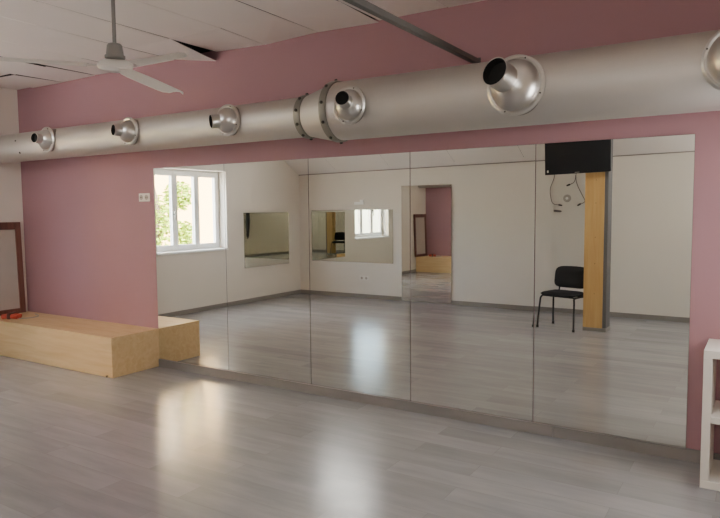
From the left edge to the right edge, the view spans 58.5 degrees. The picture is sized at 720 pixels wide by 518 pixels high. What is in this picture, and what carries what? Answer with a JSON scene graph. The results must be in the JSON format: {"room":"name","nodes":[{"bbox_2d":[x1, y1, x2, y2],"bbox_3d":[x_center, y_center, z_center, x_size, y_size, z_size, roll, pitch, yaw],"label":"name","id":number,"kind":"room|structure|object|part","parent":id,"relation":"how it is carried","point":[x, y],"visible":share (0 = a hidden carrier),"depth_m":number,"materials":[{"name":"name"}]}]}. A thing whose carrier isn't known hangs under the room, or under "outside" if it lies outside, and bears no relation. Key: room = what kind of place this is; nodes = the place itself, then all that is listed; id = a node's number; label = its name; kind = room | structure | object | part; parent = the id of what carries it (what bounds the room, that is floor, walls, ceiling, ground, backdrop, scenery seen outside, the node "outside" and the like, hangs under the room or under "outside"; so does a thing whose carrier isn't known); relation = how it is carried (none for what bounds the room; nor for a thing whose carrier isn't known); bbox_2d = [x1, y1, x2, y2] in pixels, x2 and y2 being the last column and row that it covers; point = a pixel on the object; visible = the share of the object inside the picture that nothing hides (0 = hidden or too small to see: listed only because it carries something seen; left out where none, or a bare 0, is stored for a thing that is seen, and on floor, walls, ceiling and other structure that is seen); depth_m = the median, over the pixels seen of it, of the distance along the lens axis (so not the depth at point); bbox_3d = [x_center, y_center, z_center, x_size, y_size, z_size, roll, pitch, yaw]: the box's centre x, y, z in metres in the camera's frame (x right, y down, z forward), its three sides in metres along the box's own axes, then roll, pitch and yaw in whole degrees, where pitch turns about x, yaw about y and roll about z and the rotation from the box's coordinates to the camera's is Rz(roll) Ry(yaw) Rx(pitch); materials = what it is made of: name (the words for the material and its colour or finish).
{"room":"exercise studio","nodes":[
{"label":"exercise studio","id":0,"kind":"room"},
{"bbox_2d":[0,87,27,310],"bbox_3d":[-5.797,-0.471,5.678,0.250,3.440,5.620,2,5,32],"label":"wall","id":1,"kind":"structure","parent":0,"point":[11,205],"depth_m":7.84,"materials":[{"name":"white paint"}]},
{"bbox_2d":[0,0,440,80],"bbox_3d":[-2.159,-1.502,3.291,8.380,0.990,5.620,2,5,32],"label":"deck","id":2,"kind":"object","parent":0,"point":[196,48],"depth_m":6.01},
{"bbox_2d":[0,0,483,89],"bbox_3d":[-2.157,-1.348,3.303,8.376,0.805,5.622,2,5,32],"label":"ceiling","id":3,"kind":"structure","parent":0,"point":[29,29],"depth_m":5.20,"materials":[{"name":"paint"}]},
{"bbox_2d":[0,0,186,93],"bbox_3d":[-1.443,-1.361,3.884,1.401,0.866,1.174,-4,6,-42],"label":"ceiling fan","id":4,"kind":"object","parent":3,"relation":"hanging from","point":[115,62],"visible":1,"depth_m":3.98,"materials":[{"name":"white metal"}]},
{"bbox_3d":[-2.021,-1.213,3.942,0.660,0.058,0.118,-1,4,-13],"label":"blade","id":5,"kind":"part","parent":4,"relation":"part of","materials":[{"name":"white metal"}]},
{"bbox_3d":[-1.546,-1.581,4.023,0.024,0.448,0.024,2,5,32],"label":"rod","id":6,"kind":"part","parent":4,"relation":"part of","materials":[{"name":"white metal"}]},
{"bbox_3d":[-1.219,-1.037,3.736,0.122,0.237,0.626,-5,6,-44],"label":"blade","id":7,"kind":"part","parent":4,"relation":"part of","materials":[{"name":"white metal"}]},
{"bbox_3d":[-1.393,-1.396,4.478,0.121,0.225,0.634,1,5,20],"label":"blade","id":8,"kind":"part","parent":4,"relation":"part of","materials":[{"name":"white metal"}]},
{"bbox_2d":[0,355,719,517],"bbox_3d":[-2.133,1.444,3.511,8.880,0.120,6.120,2,5,32],"label":"floor","id":9,"kind":"structure","parent":0,"point":[156,442],"depth_m":4.17,"materials":[{"name":"grey laminate"}]},
{"bbox_2d":[0,311,159,377],"bbox_3d":[-3.307,0.916,7.198,2.428,0.403,0.583,2,5,32],"label":"wooden platform","id":10,"kind":"object","parent":9,"relation":"on","point":[101,348],"visible":0.98,"depth_m":6.74,"materials":[{"name":"brown wood"}]},
{"bbox_2d":[1,312,21,318],"bbox_3d":[-4.064,0.661,7.489,0.191,0.072,0.140,0,4,4],"label":"strap","id":11,"kind":"object","parent":10,"relation":"on","point":[13,315],"visible":1,"depth_m":7.44,"materials":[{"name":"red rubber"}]},
{"bbox_2d":[0,222,25,315],"bbox_3d":[-4.363,0.125,7.676,0.065,1.120,0.678,2,5,32],"label":"framed board","id":12,"kind":"object","parent":10,"relation":"on","point":[12,289],"visible":1,"depth_m":7.84,"materials":[{"name":"red wood"}]},
{"bbox_3d":[-4.367,0.140,7.679,0.039,0.980,0.552,2,5,32],"label":"board panel","id":13,"kind":"part","parent":12,"relation":"part of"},
{"bbox_2d":[700,339,719,490],"bbox_3d":[2.405,0.926,3.671,0.770,0.810,0.395,2,5,32],"label":"shelf unit","id":14,"kind":"object","parent":9,"relation":"on","point":[709,467],"visible":1,"depth_m":3.71,"materials":[{"name":"white paint"}]},
{"bbox_3d":[2.098,0.914,3.865,0.045,0.719,0.395,2,5,32],"label":"panel","id":15,"kind":"part","parent":14,"relation":"part of","materials":[{"name":"white paint"}]},
{"bbox_3d":[2.408,1.308,3.700,0.770,0.045,0.395,2,5,32],"label":"panel","id":16,"kind":"part","parent":14,"relation":"part of","materials":[{"name":"white paint"}]},
{"bbox_3d":[2.401,0.545,3.643,0.770,0.045,0.395,2,5,32],"label":"panel","id":17,"kind":"part","parent":14,"relation":"part of","materials":[{"name":"white paint"}]},
{"bbox_2d":[17,0,719,453],"bbox_3d":[-0.582,-0.530,5.852,8.880,3.440,0.250,2,5,32],"label":"wall","id":18,"kind":"structure","parent":0,"point":[90,241],"depth_m":5.66,"materials":[{"name":"pink paint"}]},
{"bbox_2d":[139,193,149,201],"bbox_3d":[-2.268,-0.648,6.753,0.165,0.085,0.016,2,5,32],"label":"double socket","id":19,"kind":"object","parent":18,"relation":"attached to","point":[143,197],"visible":1,"depth_m":6.75,"materials":[{"name":"white plastic"}]},
{"bbox_2d":[153,164,228,369],"bbox_3d":[-1.710,0.074,6.463,0.996,2.000,0.006,2,5,32],"label":"wall mirror","id":20,"kind":"object","parent":18,"relation":"attached to","point":[189,201],"visible":1,"depth_m":6.44,"materials":[{"name":"silver metal"}]},
{"bbox_2d":[224,159,311,383],"bbox_3d":[-0.865,0.106,5.931,0.996,2.000,0.006,2,5,32],"label":"wall mirror","id":21,"kind":"object","parent":18,"relation":"attached to","point":[267,202],"visible":1,"depth_m":5.91,"materials":[{"name":"silver metal"}]},
{"bbox_2d":[308,152,410,400],"bbox_3d":[-0.019,0.139,5.398,0.996,2.000,0.006,2,5,32],"label":"wall mirror","id":22,"kind":"object","parent":18,"relation":"attached to","point":[359,205],"visible":1,"depth_m":5.37,"materials":[{"name":"silver metal"}]},
{"bbox_2d":[0,30,719,162],"bbox_3d":[-0.817,-1.167,5.441,8.380,0.487,0.607,2,5,32],"label":"air duct","id":23,"kind":"object","parent":18,"relation":"attached to","point":[664,75],"visible":0.89,"depth_m":4.29,"materials":[{"name":"metal"}]},
{"bbox_2d":[30,127,55,151],"bbox_3d":[-3.285,-1.246,6.698,0.264,0.264,0.280,2,5,32],"label":"jet nozzle","id":24,"kind":"object","parent":23,"relation":"attached to","point":[45,138],"visible":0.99,"depth_m":6.64,"materials":[{"name":"metal"}]},
{"bbox_2d":[111,117,138,145],"bbox_3d":[-2.177,-1.194,6.002,0.264,0.264,0.277,2,5,32],"label":"jet nozzle","id":25,"kind":"object","parent":23,"relation":"attached to","point":[128,129],"visible":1,"depth_m":5.95,"materials":[{"name":"metal"}]},
{"bbox_2d":[209,104,239,135],"bbox_3d":[-1.110,-1.153,5.332,0.264,0.264,0.273,2,5,32],"label":"jet nozzle","id":26,"kind":"object","parent":23,"relation":"attached to","point":[227,119],"visible":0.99,"depth_m":5.28,"materials":[{"name":"metal"}]},
{"bbox_2d":[333,85,365,124],"bbox_3d":[-0.080,-1.109,4.624,0.276,0.276,0.343,2,5,32],"label":"jet nozzle","id":27,"kind":"object","parent":23,"relation":"attached to","point":[349,105],"visible":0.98,"depth_m":4.56,"materials":[{"name":"metal"}]},
{"bbox_2d":[482,54,545,115],"bbox_3d":[0.942,-1.072,3.940,0.370,0.370,0.409,2,5,32],"label":"jet nozzle","id":28,"kind":"object","parent":23,"relation":"attached to","point":[516,84],"visible":0.98,"depth_m":3.88,"materials":[{"name":"metal"}]},
{"bbox_2d":[701,30,719,90],"bbox_3d":[1.958,-1.043,3.303,0.370,0.370,0.403,2,5,32],"label":"jet nozzle","id":29,"kind":"object","parent":23,"relation":"attached to","point":[710,58],"visible":0.98,"depth_m":3.37,"materials":[{"name":"metal"}]},
{"bbox_2d":[343,0,480,63],"bbox_3d":[-0.430,-1.279,2.670,0.048,0.063,4.850,2,5,32],"label":"bar","id":30,"kind":"object","parent":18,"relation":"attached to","point":[364,5],"visible":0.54,"depth_m":3.80,"materials":[{"name":"grey metal"}]},
{"bbox_2d":[159,359,719,463],"bbox_3d":[0.384,1.194,5.220,5.933,0.080,0.018,2,5,32],"label":"baseboard","id":31,"kind":"structure","parent":18,"relation":"attached to","point":[662,450],"depth_m":4.94,"materials":[{"name":"laminate"}]},
{"bbox_2d":[410,144,535,421],"bbox_3d":[0.827,0.171,4.865,0.996,2.000,0.006,2,5,32],"label":"wall mirror","id":32,"kind":"object","parent":18,"relation":"attached to","point":[472,210],"visible":1,"depth_m":4.84,"materials":[{"name":"silver metal"}]},
{"bbox_2d":[533,134,694,447],"bbox_3d":[1.670,0.204,4.329,0.996,2.000,0.006,2,5,33],"label":"wall mirror","id":33,"kind":"object","parent":18,"relation":"attached to","point":[614,217],"visible":1,"depth_m":4.30,"materials":[{"name":"silver metal"}]}
]}

